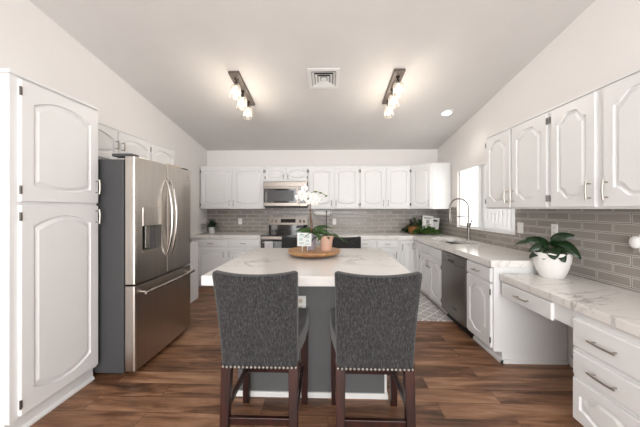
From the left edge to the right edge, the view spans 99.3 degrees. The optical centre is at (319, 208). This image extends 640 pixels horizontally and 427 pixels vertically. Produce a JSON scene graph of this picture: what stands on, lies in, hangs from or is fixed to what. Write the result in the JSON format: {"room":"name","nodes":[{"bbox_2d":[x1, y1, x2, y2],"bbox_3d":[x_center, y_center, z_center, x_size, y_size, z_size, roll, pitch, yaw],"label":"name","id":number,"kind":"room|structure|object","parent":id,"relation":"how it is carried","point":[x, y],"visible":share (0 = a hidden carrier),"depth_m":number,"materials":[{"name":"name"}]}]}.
{"room":"kitchen","nodes":[
{"label":"kitchen","id":0,"kind":"room"},
{"bbox_2d":[0,0,206,241],"bbox_3d":[-2.420,-0.540,1.382,0.120,3.820,8.060,0,0,2],"label":"wall","id":1,"kind":"structure","parent":0,"point":[34,46],"depth_m":2.70,"materials":[{"name":"paint"}]},
{"bbox_2d":[98,122,174,165],"bbox_3d":[-2.130,-0.628,2.966,0.357,0.337,1.520,0,0,2],"label":"upper cabinet","id":2,"kind":"object","parent":1,"relation":"attached to","point":[111,140],"visible":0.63,"depth_m":2.82,"materials":[{"name":"paint"}]},
{"bbox_2d":[30,286,583,426],"bbox_3d":[-0.097,1.420,1.373,4.765,0.100,8.180,0,0,2],"label":"floor","id":3,"kind":"structure","parent":0,"point":[458,383],"depth_m":2.04,"materials":[{"name":"brown wood"}]},
{"bbox_2d":[0,68,100,426],"bbox_3d":[-2.042,0.278,1.889,0.592,2.185,0.614,0,0,2],"label":"pantry cabinet","id":4,"kind":"object","parent":3,"relation":"on","point":[49,181],"visible":1,"depth_m":1.77,"materials":[{"name":"paint"}]},
{"bbox_2d":[93,153,194,374],"bbox_3d":[-1.859,0.458,2.676,0.902,1.825,0.910,0,0,2],"label":"refrigerator","id":5,"kind":"object","parent":3,"relation":"on","point":[144,271],"visible":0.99,"depth_m":2.28,"materials":[{"name":"silver metal"}]},
{"bbox_2d":[189,242,197,302],"bbox_3d":[-2.086,0.939,3.843,0.396,0.862,0.720,0,0,2],"label":"base cabinet","id":6,"kind":"object","parent":3,"relation":"on","point":[193,263],"visible":0.2,"depth_m":4.08,"materials":[{"name":"paint"}]},
{"bbox_2d":[191,239,260,285],"bbox_3d":[-1.631,0.943,5.026,1.215,0.855,0.705,0,0,2],"label":"base cabinet","id":7,"kind":"object","parent":3,"relation":"on","point":[212,253],"visible":0.51,"depth_m":4.72,"materials":[{"name":"paint"}]},
{"bbox_2d":[190,232,266,238],"bbox_3d":[-1.633,0.484,5.042,1.230,0.058,0.673,0,0,2],"label":"countertop","id":8,"kind":"structure","parent":7,"relation":"on","point":[206,235],"depth_m":4.72,"materials":[{"name":"white stone"}]},
{"bbox_2d":[202,218,222,232],"bbox_3d":[-2.039,0.310,5.113,0.387,0.290,0.410,0,0,42],"label":"potted plant","id":9,"kind":"object","parent":8,"relation":"on","point":[212,224],"visible":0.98,"depth_m":5.08,"materials":[{"name":"green plant"}]},
{"bbox_2d":[212,270,308,426],"bbox_3d":[-0.324,0.843,1.649,0.476,1.054,0.617,0,0,2],"label":"counter stool","id":10,"kind":"object","parent":3,"relation":"on","point":[263,328],"visible":1,"depth_m":1.44,"materials":[{"name":"grey fabric"}]},
{"bbox_2d":[260,217,307,247],"bbox_3d":[-0.629,0.756,4.981,0.780,1.187,0.735,0,0,2],"label":"stove","id":11,"kind":"object","parent":3,"relation":"on","point":[279,227],"visible":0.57,"depth_m":5.28,"materials":[{"name":"metal"}]},
{"bbox_2d":[265,241,272,247],"bbox_3d":[-0.869,0.741,4.630,0.141,0.379,0.044,0,0,2],"label":"dish towel","id":12,"kind":"object","parent":11,"relation":"hanging from","point":[268,244],"visible":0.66,"depth_m":4.61,"materials":[{"name":"white fabric"}]},
{"bbox_2d":[274,241,280,247],"bbox_3d":[-0.662,0.731,4.624,0.245,0.359,0.044,0,0,2],"label":"dish towel","id":13,"kind":"object","parent":11,"relation":"hanging from","point":[277,244],"visible":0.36,"depth_m":4.61,"materials":[{"name":"grey fabric"}]},
{"bbox_2d":[261,236,296,247],"bbox_3d":[-0.638,0.811,4.662,0.768,0.678,0.097,0,0,2],"label":"oven","id":14,"kind":"object","parent":11,"relation":"in","point":[263,238],"depth_m":4.68,"materials":[{"name":"metal"}]},
{"bbox_2d":[260,232,300,235],"bbox_3d":[-0.629,0.459,4.975,0.780,0.022,0.612,0,0,2],"label":"cooktop","id":15,"kind":"object","parent":11,"relation":"in","point":[268,233],"depth_m":4.78,"materials":[{"name":"black glass"}]},
{"bbox_2d":[281,236,301,247],"bbox_3d":[-0.319,0.869,3.443,0.452,1.002,0.586,0,0,2],"label":"counter stool","id":16,"kind":"object","parent":3,"relation":"on","point":[287,242],"visible":0.07,"depth_m":3.65,"materials":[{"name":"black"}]},
{"bbox_2d":[201,248,411,399],"bbox_3d":[-0.057,0.912,2.498,1.470,0.915,1.330,0,0,2],"label":"kitchen island","id":17,"kind":"object","parent":3,"relation":"on","point":[316,276],"visible":0.44,"depth_m":1.98,"materials":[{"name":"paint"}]},
{"bbox_2d":[298,296,305,307],"bbox_3d":[-0.142,0.695,1.980,0.080,0.125,0.010,0,0,2],"label":"island outlet","id":18,"kind":"object","parent":17,"relation":"attached to","point":[301,299],"visible":0.59,"depth_m":1.98,"materials":[{"name":"white plastic"}]},
{"bbox_2d":[201,248,411,286],"bbox_3d":[-0.057,0.489,2.498,1.470,0.068,1.330,0,0,2],"label":"island countertop","id":19,"kind":"structure","parent":17,"relation":"on","point":[321,271],"depth_m":2.19,"materials":[{"name":"white stone"}]},
{"bbox_2d":[288,246,340,257],"bbox_3d":[-0.057,0.427,2.659,0.521,0.056,0.520,0,0,2],"label":"wooden tray","id":20,"kind":"object","parent":19,"relation":"on","point":[296,251],"visible":0.88,"depth_m":2.52,"materials":[{"name":"brown wood"}]},
{"bbox_2d":[297,233,311,250],"bbox_3d":[-0.149,0.313,2.585,0.136,0.172,0.016,0,0,5],"label":"greeting card","id":21,"kind":"object","parent":20,"relation":"on","point":[301,241],"visible":0.97,"depth_m":2.58,"materials":[{"name":"white paper"}]},
{"bbox_2d":[299,234,309,244],"bbox_3d":[-0.149,0.290,2.584,0.104,0.102,0.002,0,-6,4],"label":"print","id":22,"kind":"object","parent":21,"relation":"attached to","point":[300,235],"depth_m":2.58},
{"bbox_2d":[295,184,332,249],"bbox_3d":[-0.059,0.079,2.654,0.373,0.640,0.275,0,0,12],"label":"potted orchid","id":23,"kind":"object","parent":20,"relation":"on","point":[302,194],"visible":0.94,"depth_m":2.64,"materials":[{"name":"plant"}]},
{"bbox_2d":[304,211,347,250],"bbox_3d":[0.059,0.208,2.585,0.413,0.382,0.166,0,0,-15],"label":"potted plant","id":24,"kind":"object","parent":20,"relation":"on","point":[326,240],"visible":0.92,"depth_m":2.56,"materials":[{"name":"green plant"}]},
{"bbox_2d":[332,236,360,247],"bbox_3d":[0.336,0.869,3.424,0.452,1.002,0.586,0,0,2],"label":"counter stool","id":25,"kind":"object","parent":3,"relation":"on","point":[353,242],"visible":0.12,"depth_m":3.63,"materials":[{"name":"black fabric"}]},
{"bbox_2d":[330,271,421,426],"bbox_3d":[0.300,0.843,1.630,0.476,1.054,0.617,0,0,2],"label":"counter stool","id":26,"kind":"object","parent":3,"relation":"on","point":[373,320],"visible":1,"depth_m":1.42,"materials":[{"name":"grey fabric"}]},
{"bbox_2d":[361,239,398,261],"bbox_3d":[0.964,0.943,4.949,0.793,0.855,0.705,0,0,2],"label":"base cabinet","id":27,"kind":"object","parent":3,"relation":"on","point":[390,246],"visible":0.33,"depth_m":4.64,"materials":[{"name":"paint"}]},
{"bbox_2d":[399,239,424,294],"bbox_3d":[1.807,0.943,4.798,0.896,0.855,0.958,0,0,2],"label":"base cabinet","id":28,"kind":"object","parent":3,"relation":"on","point":[409,249],"visible":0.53,"depth_m":4.62,"materials":[{"name":"paint"}]},
{"bbox_2d":[419,242,446,313],"bbox_3d":[1.878,0.943,3.896,0.700,0.855,0.838,0,0,2],"label":"base cabinet","id":29,"kind":"object","parent":3,"relation":"on","point":[430,257],"visible":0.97,"depth_m":3.83,"materials":[{"name":"paint"}]},
{"bbox_2d":[316,232,534,266],"bbox_3d":[0.979,0.484,3.859,2.495,0.058,2.883,0,0,2],"label":"countertop","id":30,"kind":"structure","parent":29,"relation":"on","point":[491,255],"depth_m":3.21,"materials":[{"name":"white stone"}]},
{"bbox_2d":[400,217,421,232],"bbox_3d":[1.794,0.302,5.091,0.538,0.296,0.310,0,0,2],"label":"sprigs","id":31,"kind":"object","parent":30,"relation":"on","point":[405,230],"visible":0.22,"depth_m":5.09,"materials":[{"name":"green plant"}]},
{"bbox_2d":[408,226,417,233],"bbox_3d":[1.707,0.384,4.972,0.184,0.141,0.184,0,0,2],"label":"wicker basket","id":32,"kind":"object","parent":30,"relation":"on","point":[410,228],"visible":0.85,"depth_m":4.91,"materials":[{"name":"brown wicker"}]},
{"bbox_2d":[412,224,441,233],"bbox_3d":[1.894,0.362,4.850,0.534,0.178,0.311,0,0,2],"label":"trailing ivy","id":33,"kind":"object","parent":30,"relation":"on","point":[428,230],"visible":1,"depth_m":4.81,"materials":[{"name":"green plant"}]},
{"bbox_2d":[422,215,433,228],"bbox_3d":[1.986,0.284,5.014,0.214,0.338,0.057,0,0,5],"label":"framed sign","id":34,"kind":"object","parent":30,"relation":"on","point":[426,220],"visible":0.62,"depth_m":5.02,"materials":[{"name":"paper"}]},
{"bbox_2d":[433,218,439,228],"bbox_3d":[2.123,0.304,5.032,0.160,0.291,0.051,0,0,45],"label":"framed sign","id":35,"kind":"object","parent":30,"relation":"on","point":[435,220],"visible":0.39,"depth_m":5.01,"materials":[{"name":"paint"}]},
{"bbox_2d":[448,198,472,240],"bbox_3d":[2.015,0.147,3.906,0.322,0.616,0.112,0,0,2],"label":"kitchen faucet","id":36,"kind":"object","parent":30,"relation":"on","point":[464,200],"visible":1,"depth_m":3.92,"materials":[{"name":"silver metal"}]},
{"bbox_2d":[417,292,451,320],"bbox_3d":[1.265,1.365,3.894,0.740,0.010,1.140,0,0,2],"label":"rug","id":37,"kind":"object","parent":3,"relation":"on","point":[427,311],"visible":0.49,"depth_m":3.57,"materials":[{"name":"grey fabric"}]},
{"bbox_2d":[442,250,473,337],"bbox_3d":[1.842,0.945,3.172,0.614,0.850,0.599,0,0,2],"label":"dishwasher","id":38,"kind":"object","parent":3,"relation":"on","point":[454,267],"visible":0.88,"depth_m":3.08,"materials":[{"name":"metal"}]},
{"bbox_2d":[467,259,567,364],"bbox_3d":[1.841,0.943,2.632,0.700,0.855,0.465,0,0,2],"label":"base cabinet","id":39,"kind":"object","parent":3,"relation":"on","point":[509,331],"visible":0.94,"depth_m":2.42,"materials":[{"name":"paint"}]},
{"bbox_2d":[573,311,639,426],"bbox_3d":[1.832,0.999,1.317,0.638,0.742,0.750,0,0,2],"label":"base cabinet","id":40,"kind":"object","parent":3,"relation":"on","point":[606,358],"visible":0.99,"depth_m":1.50,"materials":[{"name":"paint"}]},
{"bbox_2d":[500,274,639,337],"bbox_3d":[1.860,0.598,1.616,0.603,0.056,1.540,0,0,2],"label":"countertop","id":41,"kind":"structure","parent":40,"relation":"on","point":[619,308],"depth_m":1.77,"materials":[{"name":"white stone"}]},
{"bbox_2d":[502,281,573,327],"bbox_3d":[1.815,0.693,2.046,0.562,0.130,0.700,0,0,2],"label":"drawer unit","id":42,"kind":"object","parent":41,"relation":"attached to","point":[551,310],"visible":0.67,"depth_m":1.96,"materials":[{"name":"paint"}]},
{"bbox_2d":[514,232,580,279],"bbox_3d":[1.889,0.380,2.272,0.350,0.379,0.325,0,0,2],"label":"potted plant","id":43,"kind":"object","parent":41,"relation":"on","point":[554,261],"visible":1,"depth_m":2.20,"materials":[{"name":"green plant"}]},
{"bbox_2d":[29,0,594,150],"bbox_3d":[-0.097,-1.845,1.373,4.765,1.409,8.180,0,0,2],"label":"ceiling","id":44,"kind":"structure","parent":0,"point":[456,55],"depth_m":2.80,"materials":[{"name":"paint"}]},
{"bbox_2d":[228,71,254,117],"bbox_3d":[-0.952,-1.360,3.357,0.124,0.348,0.675,0,0,2],"label":"light bar","id":45,"kind":"object","parent":44,"relation":"hanging from","point":[238,82],"visible":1,"depth_m":3.31,"materials":[{"name":"brown metal"}]},
{"bbox_2d":[307,68,339,88],"bbox_3d":[0.044,-1.504,3.144,0.356,0.069,0.354,0,0,2],"label":"ceiling vent","id":46,"kind":"object","parent":44,"relation":"in","point":[319,78],"visible":1,"depth_m":3.12,"materials":[{"name":"metal"}]},
{"bbox_2d":[382,69,404,116],"bbox_3d":[0.882,-1.360,3.303,0.124,0.348,0.675,0,0,2],"label":"light bar","id":47,"kind":"object","parent":44,"relation":"hanging from","point":[393,87],"visible":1,"depth_m":3.25,"materials":[{"name":"brown metal"}]},
{"bbox_2d":[439,109,453,115],"bbox_3d":[1.815,-1.375,3.897,0.189,0.041,0.188,0,0,7],"label":"recessed light","id":48,"kind":"object","parent":44,"relation":"in","point":[447,112],"visible":1,"depth_m":3.88,"materials":[{"name":"paint"}]},
{"bbox_2d":[207,149,437,165],"bbox_3d":[0.021,0.105,5.402,4.765,2.530,0.120,0,0,2],"label":"wall","id":49,"kind":"structure","parent":0,"point":[391,156],"depth_m":5.34,"materials":[{"name":"paint"}]},
{"bbox_2d":[200,166,267,208],"bbox_3d":[-1.629,-0.399,5.193,1.209,0.797,0.370,0,0,2],"label":"upper cabinet","id":50,"kind":"object","parent":49,"relation":"attached to","point":[221,187],"visible":0.98,"depth_m":5.05,"materials":[{"name":"paint"}]},
{"bbox_2d":[265,166,307,181],"bbox_3d":[-0.622,-0.647,5.164,0.802,0.299,0.370,0,0,2],"label":"upper cabinet","id":51,"kind":"object","parent":49,"relation":"attached to","point":[272,173],"visible":0.98,"depth_m":5.03,"materials":[{"name":"paint"}]},
{"bbox_2d":[263,182,307,207],"bbox_3d":[-0.624,-0.259,5.096,0.796,0.472,0.490,0,0,2],"label":"microwave","id":52,"kind":"object","parent":51,"relation":"attached to","point":[275,194],"visible":0.79,"depth_m":4.90,"materials":[{"name":"metal"}]},
{"bbox_2d":[207,208,436,231],"bbox_3d":[0.019,0.220,5.337,4.525,0.500,0.010,0,0,2],"label":"backsplash","id":53,"kind":"structure","parent":49,"relation":"attached to","point":[253,220],"depth_m":5.33,"materials":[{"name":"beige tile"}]},
{"bbox_2d":[308,166,359,208],"bbox_3d":[0.257,-0.399,5.138,0.951,0.797,0.370,0,0,2],"label":"upper cabinet","id":54,"kind":"object","parent":49,"relation":"attached to","point":[341,184],"visible":0.96,"depth_m":5.00,"materials":[{"name":"paint"}]},
{"bbox_2d":[314,209,330,215],"bbox_3d":[0.052,0.063,5.161,0.330,0.124,0.110,0,0,2],"label":"paper towel holder","id":55,"kind":"object","parent":54,"relation":"attached to","point":[317,212],"visible":1,"depth_m":5.12,"materials":[{"name":"white paper"}]},
{"bbox_2d":[360,165,410,208],"bbox_3d":[1.195,-0.399,5.110,0.923,0.797,0.370,0,0,2],"label":"upper cabinet","id":56,"kind":"object","parent":49,"relation":"attached to","point":[381,186],"visible":0.98,"depth_m":4.97,"materials":[{"name":"paint"}]},
{"bbox_2d":[410,163,450,208],"bbox_3d":[1.953,-0.399,4.975,0.614,0.797,0.595,0,0,2],"label":"upper cabinet","id":57,"kind":"object","parent":49,"relation":"attached to","point":[430,183],"visible":0.97,"depth_m":4.70,"materials":[{"name":"paint"}]},
{"bbox_2d":[438,0,639,364],"bbox_3d":[2.223,-0.540,1.245,0.120,3.820,8.060,0,0,2],"label":"wall","id":58,"kind":"structure","parent":0,"point":[601,45],"depth_m":2.47,"materials":[{"name":"paint"}]},
{"bbox_2d":[459,167,514,234],"bbox_3d":[2.297,-0.172,3.769,0.060,0.935,1.390,0,0,2],"label":"window frame","id":59,"kind":"structure","parent":58,"relation":"in","point":[461,173],"depth_m":4.43,"materials":[{"name":"paint"}]},
{"bbox_2d":[457,162,514,233],"bbox_3d":[2.248,-0.177,3.771,0.034,0.921,1.380,0,0,2],"label":"vertical blinds","id":60,"kind":"object","parent":59,"relation":"attached to","point":[500,220],"visible":0.48,"depth_m":3.64,"materials":[{"name":"paint"}]},
{"bbox_2d":[485,109,550,208],"bbox_3d":[1.990,-0.400,2.598,0.400,0.799,0.866,0,0,2],"label":"upper cabinet","id":61,"kind":"object","parent":58,"relation":"attached to","point":[518,156],"visible":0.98,"depth_m":2.48,"materials":[{"name":"paint"}]},
{"bbox_2d":[517,222,522,232],"bbox_3d":[2.199,0.207,2.987,0.010,0.118,0.090,0,0,2],"label":"light switch","id":62,"kind":"object","parent":58,"relation":"attached to","point":[519,224],"visible":1,"depth_m":2.99,"materials":[{"name":"white plastic"}]},
{"bbox_2d":[437,207,639,292],"bbox_3d":[2.206,0.280,2.901,0.010,0.620,4.730,0,0,2],"label":"backsplash","id":63,"kind":"structure","parent":58,"relation":"attached to","point":[601,237],"depth_m":2.20,"materials":[{"name":"beige tile"}]},
{"bbox_2d":[551,224,557,235],"bbox_3d":[2.186,0.200,2.537,0.010,0.118,0.073,0,0,2],"label":"wall outlet","id":64,"kind":"object","parent":58,"relation":"attached to","point":[554,227],"visible":0.77,"depth_m":2.53,"materials":[{"name":"white plastic"}]},
{"bbox_2d":[570,355,572,367],"bbox_3d":[2.178,1.325,2.017,0.014,0.090,0.720,0,0,2],"label":"baseboard","id":65,"kind":"structure","parent":58,"relation":"attached to","point":[571,357],"depth_m":2.36,"materials":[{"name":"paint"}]},
{"bbox_2d":[549,68,639,208],"bbox_3d":[1.965,-0.400,1.733,0.400,0.799,0.860,0,0,2],"label":"upper cabinet","id":66,"kind":"object","parent":58,"relation":"attached to","point":[595,133],"visible":1,"depth_m":1.78,"materials":[{"name":"paint"}]},
{"bbox_3d":[2.164,0.235,1.812,0.010,0.118,0.073,0,0,2],"label":"wall outlet","id":67,"kind":"object","parent":58,"relation":"attached to","visible":0},
{"bbox_2d":[629,236,639,253],"bbox_3d":[2.135,0.241,1.838,0.051,0.118,0.061,0,0,2],"label":"air freshener","id":68,"kind":"object","parent":67,"relation":"attached to","point":[634,241],"visible":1,"depth_m":1.83,"materials":[{"name":"white plastic"}]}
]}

